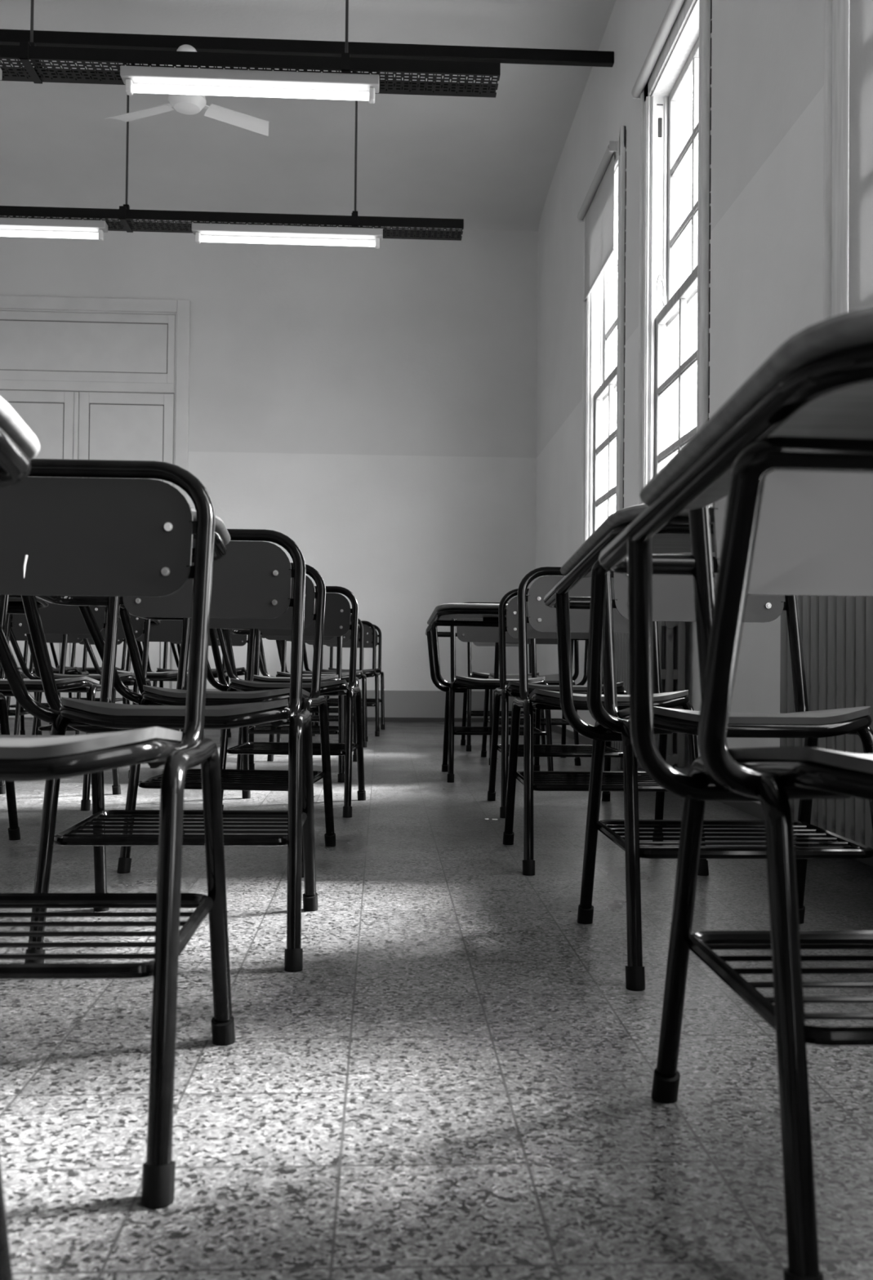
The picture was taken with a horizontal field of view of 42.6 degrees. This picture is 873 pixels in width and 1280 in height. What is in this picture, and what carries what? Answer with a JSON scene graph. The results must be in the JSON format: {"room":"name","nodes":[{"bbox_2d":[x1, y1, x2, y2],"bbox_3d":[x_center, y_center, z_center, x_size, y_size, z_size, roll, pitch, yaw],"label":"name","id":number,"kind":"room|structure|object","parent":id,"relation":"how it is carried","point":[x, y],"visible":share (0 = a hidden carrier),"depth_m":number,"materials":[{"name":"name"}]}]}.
{"room":"classroom","nodes":[
{"label":"classroom","id":0,"kind":"room"},
{"bbox_2d":[0,217,537,718],"bbox_3d":[-2.339,-1.539,9.825,7.040,4.460,0.200,1,-1,-3],"label":"wall","id":1,"kind":"structure","parent":0,"point":[371,409],"depth_m":9.81,"materials":[{"name":"paint"}]},
{"bbox_2d":[0,295,190,717],"bbox_3d":[-3.116,-1.140,9.658,1.920,3.640,0.045,1,-1,-3],"label":"door","id":2,"kind":"structure","parent":1,"relation":"in","point":[122,348],"depth_m":9.69,"materials":[{"name":"paint"}]},
{"bbox_2d":[205,688,523,718],"bbox_3d":[-2.405,0.553,9.678,6.540,0.270,0.018,1,-1,-3],"label":"baseboard","id":3,"kind":"structure","parent":1,"relation":"attached to","point":[397,704],"depth_m":9.78,"materials":[{"name":"grey paint"}]},
{"bbox_2d":[367,717,488,722],"bbox_3d":[-0.637,0.689,9.748,3.000,0.035,0.010,1,-1,-3],"label":"trim","id":4,"kind":"structure","parent":1,"relation":"attached to","point":[369,719],"depth_m":9.77,"materials":[{"name":"grey tile"}]},
{"bbox_2d":[0,0,615,231],"bbox_3d":[-1.979,-3.882,2.871,7.040,0.240,14.200,1,-1,-3],"label":"ceiling","id":5,"kind":"structure","parent":0,"point":[490,163],"depth_m":8.30,"materials":[{"name":"paint"}]},
{"bbox_2d":[0,63,463,240],"bbox_3d":[-1.770,-3.254,7.334,3.900,1.104,0.227,1,-1,-3],"label":"cable tray","id":6,"kind":"object","parent":5,"relation":"hanging from","point":[126,215],"visible":0.66,"depth_m":7.27,"materials":[{"name":"black metal"}]},
{"bbox_2d":[0,217,107,240],"bbox_3d":[-2.755,-2.655,7.229,1.235,0.115,0.090,1,-1,-3],"label":"lamp","id":7,"kind":"object","parent":6,"relation":"attached to","point":[11,225],"visible":1,"depth_m":7.22,"materials":[{"name":"white plastic"}]},
{"bbox_2d":[191,222,382,248],"bbox_3d":[-0.969,-2.635,7.315,1.235,0.115,0.090,1,-1,-3],"label":"lamp","id":8,"kind":"object","parent":6,"relation":"attached to","point":[362,236],"visible":1,"depth_m":7.29,"materials":[{"name":"white plastic"}]},
{"bbox_2d":[0,0,500,97],"bbox_3d":[-1.659,-3.291,5.438,3.939,1.091,0.227,1,-1,-3],"label":"cable tray","id":9,"kind":"object","parent":5,"relation":"hanging from","point":[25,51],"visible":0.66,"depth_m":5.39,"materials":[{"name":"black metal"}]},
{"bbox_2d":[0,67,2,79],"bbox_3d":[-2.708,-2.699,5.330,1.235,0.115,0.090,1,-1,-3],"label":"lamp","id":10,"kind":"object","parent":9,"relation":"attached to","point":[1,70],"visible":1,"depth_m":5.38,"materials":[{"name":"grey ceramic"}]},
{"bbox_2d":[120,65,378,103],"bbox_3d":[-0.895,-2.679,5.417,1.235,0.115,0.090,1,-1,-3],"label":"lamp","id":11,"kind":"object","parent":9,"relation":"attached to","point":[137,79],"visible":1,"depth_m":5.39,"materials":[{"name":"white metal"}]},
{"bbox_2d":[0,718,872,1279],"bbox_3d":[-2.024,0.637,2.796,7.040,0.120,14.200,1,-1,-3],"label":"floor","id":12,"kind":"structure","parent":0,"point":[453,1081],"depth_m":1.50,"materials":[{"name":"tile"}]},
{"bbox_2d":[0,1159,13,1279],"bbox_3d":[-0.562,0.138,0.466,0.574,0.828,0.713,1,-1,-3],"label":"chair","id":13,"kind":"object","parent":12,"relation":"on","point":[6,1268],"visible":1,"depth_m":0.78,"materials":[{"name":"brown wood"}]},
{"bbox_2d":[0,595,20,839],"bbox_3d":[-1.503,0.171,2.983,0.574,0.828,0.713,1,-1,-3],"label":"chair","id":14,"kind":"object","parent":12,"relation":"on","point":[14,833],"visible":0.56,"depth_m":3.29,"materials":[{"name":"black metal"}]},
{"bbox_2d":[5,626,42,735],"bbox_3d":[-2.606,0.216,6.323,0.574,0.828,0.713,1,-1,-3],"label":"chair","id":15,"kind":"object","parent":12,"relation":"on","point":[20,637],"visible":0.25,"depth_m":6.51,"materials":[{"name":"black metal"}]},
{"bbox_2d":[7,709,30,715],"bbox_3d":[-2.567,0.417,6.430,0.441,0.017,0.372,1,-1,-3],"label":"basket","id":16,"kind":"object","parent":15,"relation":"on","point":[17,712],"depth_m":6.31,"materials":[{"name":"black metal"}]},
{"bbox_2d":[6,633,88,735],"bbox_3d":[-2.597,0.233,7.322,0.574,0.828,0.713,1,-1,-7],"label":"chair","id":17,"kind":"object","parent":12,"relation":"on","point":[56,638],"visible":0.13,"depth_m":7.58,"materials":[{"name":"black metal"}]},
{"bbox_2d":[9,702,49,707],"bbox_3d":[-2.566,0.434,7.431,0.441,0.017,0.372,1,-1,-7],"label":"basket","id":18,"kind":"object","parent":17,"relation":"on","point":[46,704],"depth_m":7.25,"materials":[{"name":"black metal"}]},
{"bbox_2d":[0,595,120,810],"bbox_3d":[-1.517,0.189,4.094,0.574,0.828,0.713,1,-1,-3],"label":"chair","id":19,"kind":"object","parent":12,"relation":"on","point":[56,619],"visible":0.5,"depth_m":4.38,"materials":[{"name":"black metal"}]},
{"bbox_2d":[9,605,154,778],"bbox_3d":[-1.638,0.206,5.149,0.574,0.828,0.713,1,-1,-3],"label":"chair","id":20,"kind":"object","parent":12,"relation":"on","point":[128,678],"visible":0.17,"depth_m":5.29,"materials":[{"name":"black metal"}]},
{"bbox_2d":[38,724,78,730],"bbox_3d":[-1.599,0.407,5.255,0.441,0.017,0.372,1,-1,-3],"label":"basket","id":21,"kind":"object","parent":20,"relation":"on","point":[47,727],"depth_m":5.07,"materials":[{"name":"black metal"}]},
{"bbox_2d":[48,638,129,724],"bbox_3d":[-2.638,0.249,8.326,0.574,0.828,0.713,1,-1,0],"label":"chair","id":22,"kind":"object","parent":12,"relation":"on","point":[91,670],"visible":0.14,"depth_m":8.56,"materials":[{"name":"black metal"}]},
{"bbox_2d":[60,697,122,702],"bbox_3d":[-2.594,0.450,8.431,0.456,0.017,0.390,1,-1,-3],"label":"basket","id":23,"kind":"object","parent":22,"relation":"on","point":[115,700],"depth_m":8.42,"materials":[{"name":"black metal"}]},
{"bbox_2d":[0,396,235,1209],"bbox_3d":[-0.554,0.151,1.252,0.574,0.828,0.713,1,-1,-3],"label":"chair","id":24,"kind":"object","parent":12,"relation":"on","point":[76,533],"visible":1,"depth_m":1.52,"materials":[{"name":"black metal"}]},
{"bbox_2d":[0,893,213,979],"bbox_3d":[-0.515,0.353,1.359,0.441,0.017,0.372,1,-1,-3],"label":"basket","id":25,"kind":"object","parent":24,"relation":"on","point":[203,904],"depth_m":1.34,"materials":[{"name":"black metal"}]},
{"bbox_2d":[83,619,204,738],"bbox_3d":[-1.637,0.224,6.223,0.574,0.828,0.713,1,-1,1],"label":"chair","id":26,"kind":"object","parent":12,"relation":"on","point":[160,630],"visible":0.22,"depth_m":6.49,"materials":[{"name":"black metal"}]},
{"bbox_2d":[0,506,317,972],"bbox_3d":[-0.524,0.166,2.094,0.574,0.828,0.713,1,-1,-3],"label":"chair","id":27,"kind":"object","parent":12,"relation":"on","point":[251,578],"visible":0.72,"depth_m":2.24,"materials":[{"name":"black metal"}]},
{"bbox_2d":[53,809,306,846],"bbox_3d":[-0.485,0.367,2.201,0.441,0.017,0.372,1,-1,-3],"label":"basket","id":28,"kind":"object","parent":27,"relation":"on","point":[68,837],"depth_m":2.13,"materials":[{"name":"black metal"}]},
{"bbox_2d":[135,628,231,738],"bbox_3d":[-1.645,0.241,7.268,0.574,0.828,0.713,1,-1,-6],"label":"chair","id":29,"kind":"object","parent":12,"relation":"on","point":[139,643],"visible":0.17,"depth_m":7.48,"materials":[{"name":"black metal"}]},
{"bbox_2d":[78,562,336,877],"bbox_3d":[-0.601,0.180,2.963,0.574,0.828,0.713,1,-1,4],"label":"chair","id":30,"kind":"object","parent":12,"relation":"on","point":[231,779],"visible":0.48,"depth_m":3.12,"materials":[{"name":"black metal"}]},
{"bbox_2d":[137,768,324,791],"bbox_3d":[-0.549,0.381,3.064,0.441,0.017,0.372,1,-1,4],"label":"basket","id":31,"kind":"object","parent":30,"relation":"on","point":[231,779],"depth_m":3.03,"materials":[{"name":"black metal"}]},
{"bbox_2d":[169,631,249,731],"bbox_3d":[-1.671,0.259,8.320,0.574,0.828,0.713,1,-1,-3],"label":"chair","id":32,"kind":"object","parent":12,"relation":"on","point":[237,640],"visible":0.15,"depth_m":8.57,"materials":[{"name":"black metal"}]},
{"bbox_2d":[216,628,346,782],"bbox_3d":[-0.693,0.214,5.074,0.574,0.828,0.713,1,-1,-3],"label":"chair","id":33,"kind":"object","parent":12,"relation":"on","point":[227,651],"visible":0.19,"depth_m":5.03,"materials":[{"name":"black metal"}]},
{"bbox_2d":[248,725,337,734],"bbox_3d":[-0.655,0.415,5.181,0.441,0.017,0.372,1,-1,-3],"label":"basket","id":34,"kind":"object","parent":33,"relation":"on","point":[333,730],"depth_m":5.10,"materials":[{"name":"black metal"}]},
{"bbox_2d":[206,586,365,817],"bbox_3d":[-0.569,0.198,4.013,0.574,0.828,0.713,1,-1,2],"label":"chair","id":35,"kind":"object","parent":12,"relation":"on","point":[338,610],"visible":0.48,"depth_m":4.23,"materials":[{"name":"black metal"}]},
{"bbox_2d":[226,742,358,755],"bbox_3d":[-0.521,0.399,4.116,0.441,0.017,0.372,1,-1,2],"label":"basket","id":36,"kind":"object","parent":35,"relation":"on","point":[245,748],"depth_m":4.04,"materials":[{"name":"black metal"}]},
{"bbox_2d":[259,613,358,761],"bbox_3d":[-0.701,0.231,6.065,0.574,0.828,0.713,1,-1,-3],"label":"chair","id":37,"kind":"object","parent":12,"relation":"on","point":[345,637],"visible":0.21,"depth_m":6.02,"materials":[{"name":"black metal"}]},
{"bbox_2d":[311,715,337,721],"bbox_3d":[-0.663,0.432,6.171,0.441,0.017,0.372,1,-1,-3],"label":"basket","id":38,"kind":"object","parent":37,"relation":"on","point":[313,717],"depth_m":6.14,"materials":[{"name":"black metal"}]},
{"bbox_2d":[275,618,367,747],"bbox_3d":[-0.717,0.246,7.015,0.574,0.828,0.713,1,-1,-3],"label":"chair","id":39,"kind":"object","parent":12,"relation":"on","point":[359,673],"visible":0.22,"depth_m":6.97,"materials":[{"name":"black metal"}]},
{"bbox_2d":[310,707,337,713],"bbox_3d":[-0.678,0.447,7.122,0.441,0.017,0.372,1,-1,-3],"label":"basket","id":40,"kind":"object","parent":39,"relation":"on","point":[332,710],"depth_m":6.95,"materials":[{"name":"black metal"}]},
{"bbox_2d":[302,620,379,736],"bbox_3d":[-0.689,0.263,7.987,0.574,0.828,0.713,1,-1,-3],"label":"chair","id":41,"kind":"object","parent":12,"relation":"on","point":[368,636],"visible":0.3,"depth_m":8.08,"materials":[{"name":"black metal"}]},
{"bbox_2d":[326,702,374,706],"bbox_3d":[-0.650,0.464,8.094,0.441,0.017,0.372,1,-1,-3],"label":"basket","id":42,"kind":"object","parent":41,"relation":"on","point":[329,704],"depth_m":7.92,"materials":[{"name":"black metal"}]},
{"bbox_2d":[312,624,384,729],"bbox_3d":[-0.687,0.276,8.768,0.574,0.828,0.713,1,-1,-3],"label":"chair","id":43,"kind":"object","parent":12,"relation":"on","point":[378,642],"visible":0.25,"depth_m":8.87,"materials":[{"name":"black metal"}]},
{"bbox_2d":[327,697,380,702],"bbox_3d":[-0.648,0.477,8.875,0.441,0.017,0.372,1,-1,-3],"label":"basket","id":44,"kind":"object","parent":43,"relation":"on","point":[329,700],"depth_m":8.70,"materials":[{"name":"black metal"}]},
{"bbox_2d":[425,602,553,782],"bbox_3d":[0.240,0.224,5.134,0.574,0.828,0.713,1,-1,-3],"label":"chair","id":45,"kind":"object","parent":12,"relation":"on","point":[475,622],"visible":0.74,"depth_m":5.07,"materials":[{"name":"black metal"}]},
{"bbox_2d":[447,726,546,735],"bbox_3d":[0.278,0.425,5.241,0.441,0.017,0.372,1,-1,-3],"label":"basket","id":46,"kind":"object","parent":45,"relation":"on","point":[451,731],"depth_m":5.08,"materials":[{"name":"black metal"}]},
{"bbox_2d":[460,642,545,751],"bbox_3d":[0.409,0.256,6.925,0.482,0.828,0.502,1,-1,-3],"label":"chair","id":47,"kind":"object","parent":12,"relation":"on","point":[467,696],"visible":0.24,"depth_m":6.99,"materials":[{"name":"black metal"}]},
{"bbox_2d":[464,711,535,716],"bbox_3d":[0.407,0.455,6.924,0.441,0.017,0.372,1,-1,-3],"label":"basket","id":48,"kind":"object","parent":47,"relation":"on","point":[469,713],"depth_m":6.75,"materials":[{"name":"black metal"}]},
{"bbox_2d":[480,638,588,765],"bbox_3d":[0.546,0.245,6.186,0.574,0.828,0.713,1,-1,-3],"label":"chair","id":49,"kind":"object","parent":12,"relation":"on","point":[552,679],"visible":0.27,"depth_m":6.01,"materials":[{"name":"black metal"}]},
{"bbox_2d":[486,717,568,724],"bbox_3d":[0.503,0.442,6.073,0.441,0.017,0.372,1,-1,-3],"label":"basket","id":50,"kind":"object","parent":49,"relation":"on","point":[562,721],"depth_m":5.90,"materials":[{"name":"black metal"}]},
{"bbox_2d":[487,588,627,817],"bbox_3d":[0.454,0.210,4.144,0.482,0.828,0.502,1,-1,-3],"label":"chair","id":51,"kind":"object","parent":12,"relation":"on","point":[512,689],"visible":0.5,"depth_m":4.27,"materials":[{"name":"black metal"}]},
{"bbox_2d":[495,744,622,757],"bbox_3d":[0.452,0.409,4.143,0.441,0.017,0.372,1,-1,-3],"label":"basket","id":52,"kind":"object","parent":51,"relation":"on","point":[539,750],"depth_m":4.07,"materials":[{"name":"black metal"}]},
{"bbox_2d":[502,566,708,875],"bbox_3d":[0.453,0.193,3.118,0.482,0.828,0.502,1,-1,-3],"label":"chair","id":53,"kind":"object","parent":12,"relation":"on","point":[541,617],"visible":0.66,"depth_m":3.24,"materials":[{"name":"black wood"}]},
{"bbox_2d":[513,770,667,791],"bbox_3d":[0.451,0.392,3.117,0.441,0.017,0.372,1,-1,-3],"label":"basket","id":54,"kind":"object","parent":53,"relation":"on","point":[542,780],"depth_m":3.05,"materials":[{"name":"black metal"}]},
{"bbox_2d":[611,621,684,769],"bbox_3d":[0.980,0.269,5.340,0.138,0.760,1.039,1,-1,-3],"label":"radiator","id":55,"kind":"object","parent":12,"relation":"on","point":[671,634],"visible":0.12,"depth_m":4.83,"materials":[{"name":"metal"}]},
{"bbox_2d":[543,503,872,991],"bbox_3d":[0.510,0.175,2.024,0.574,0.828,0.713,1,-1,-3],"label":"chair","id":56,"kind":"object","parent":12,"relation":"on","point":[673,596],"visible":0.62,"depth_m":2.01,"materials":[{"name":"black metal"}]},
{"bbox_2d":[595,819,872,858],"bbox_3d":[0.549,0.376,2.131,0.441,0.017,0.372,1,-1,-3],"label":"basket","id":57,"kind":"object","parent":56,"relation":"on","point":[851,849],"depth_m":2.06,"materials":[{"name":"black metal"}]},
{"bbox_2d":[598,306,872,1279],"bbox_3d":[0.486,0.159,1.083,0.574,0.828,0.713,1,-1,-3],"label":"chair","id":58,"kind":"object","parent":12,"relation":"on","point":[784,465],"visible":1,"depth_m":1.02,"materials":[{"name":"black metal"}]},
{"bbox_2d":[685,930,872,1045],"bbox_3d":[0.524,0.360,1.190,0.441,0.017,0.372,1,-1,-3],"label":"basket","id":59,"kind":"object","parent":58,"relation":"on","point":[701,944],"depth_m":1.20,"materials":[{"name":"black metal"}]},
{"bbox_2d":[779,595,872,848],"bbox_3d":[1.105,0.227,2.749,0.138,0.760,1.332,1,-1,-3],"label":"radiator","id":60,"kind":"object","parent":12,"relation":"on","point":[837,631],"visible":0.46,"depth_m":2.90,"materials":[{"name":"metal"}]},
{"bbox_2d":[535,0,823,803],"bbox_3d":[1.290,-1.617,2.992,0.150,4.460,13.800,1,-1,-3],"label":"wall","id":61,"kind":"structure","parent":0,"point":[766,241],"depth_m":4.46,"materials":[{"name":"paint"}]},
{"bbox_2d":[580,125,626,545],"bbox_3d":[1.091,-1.492,6.876,0.250,2.795,1.190,1,-1,-3],"label":"window","id":62,"kind":"structure","parent":61,"relation":"in","point":[600,381],"depth_m":7.29,"materials":[{"name":"white glass"}]},
{"bbox_2d":[577,141,617,301],"bbox_3d":[0.998,-2.566,6.984,0.069,0.616,1.050,1,-1,-3],"label":"roller blind","id":63,"kind":"object","parent":62,"relation":"attached to","point":[597,208],"visible":0.94,"depth_m":6.91,"materials":[{"name":"grey fabric"}]},
{"bbox_2d":[636,0,711,504],"bbox_3d":[1.171,-1.518,5.238,0.250,2.795,1.190,1,-1,-3],"label":"window","id":64,"kind":"structure","parent":61,"relation":"in","point":[664,304],"depth_m":5.64,"materials":[{"name":"white glass"}]},
{"bbox_2d":[631,0,684,98],"bbox_3d":[1.083,-2.872,5.261,0.072,0.060,1.210,1,-1,-3],"label":"roller blind","id":65,"kind":"object","parent":64,"relation":"attached to","point":[674,6],"visible":0.84,"depth_m":5.38,"materials":[{"name":"grey fabric"}]},
{"bbox_2d":[544,724,872,866],"bbox_3d":[1.188,0.586,2.937,0.012,0.050,13.770,1,-1,-3],"label":"baseboard","id":66,"kind":"structure","parent":61,"relation":"attached to","point":[753,808],"depth_m":4.10,"materials":[{"name":"grey tile"}]},
{"bbox_2d":[822,0,848,320],"bbox_3d":[1.292,-1.587,2.742,0.250,2.850,1.300,1,-1,-3],"label":"window","id":67,"kind":"structure","parent":61,"relation":"in","point":[836,12],"depth_m":3.32,"materials":[{"name":"white paint"}]},
{"bbox_2d":[848,0,872,311],"bbox_3d":[1.194,-1.774,2.748,0.069,2.336,0.977,1,-1,-3],"label":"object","id":68,"kind":"structure","parent":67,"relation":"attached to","point":[860,11],"depth_m":3.12,"materials":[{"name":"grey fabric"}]},
{"bbox_3d":[-5.417,-1.690,2.669,0.200,4.460,13.800,1,-1,-3],"label":"wall","id":69,"kind":"structure","parent":0,"visible":0},
{"bbox_2d":[0,29,613,66],"bbox_3d":[-2.209,-3.505,6.534,6.540,0.073,0.050,1,-1,-3],"label":"beam","id":70,"kind":"structure","parent":69,"relation":"attached to","point":[7,37],"depth_m":6.58,"materials":[{"name":"black metal"}]},
{"bbox_2d":[104,44,268,136],"bbox_3d":[-1.489,-3.286,6.455,0.980,0.367,0.913,1,-1,-3],"label":"ceiling fan","id":71,"kind":"object","parent":70,"relation":"hanging from","point":[189,104],"visible":0.53,"depth_m":6.67,"materials":[{"name":"white metal"}]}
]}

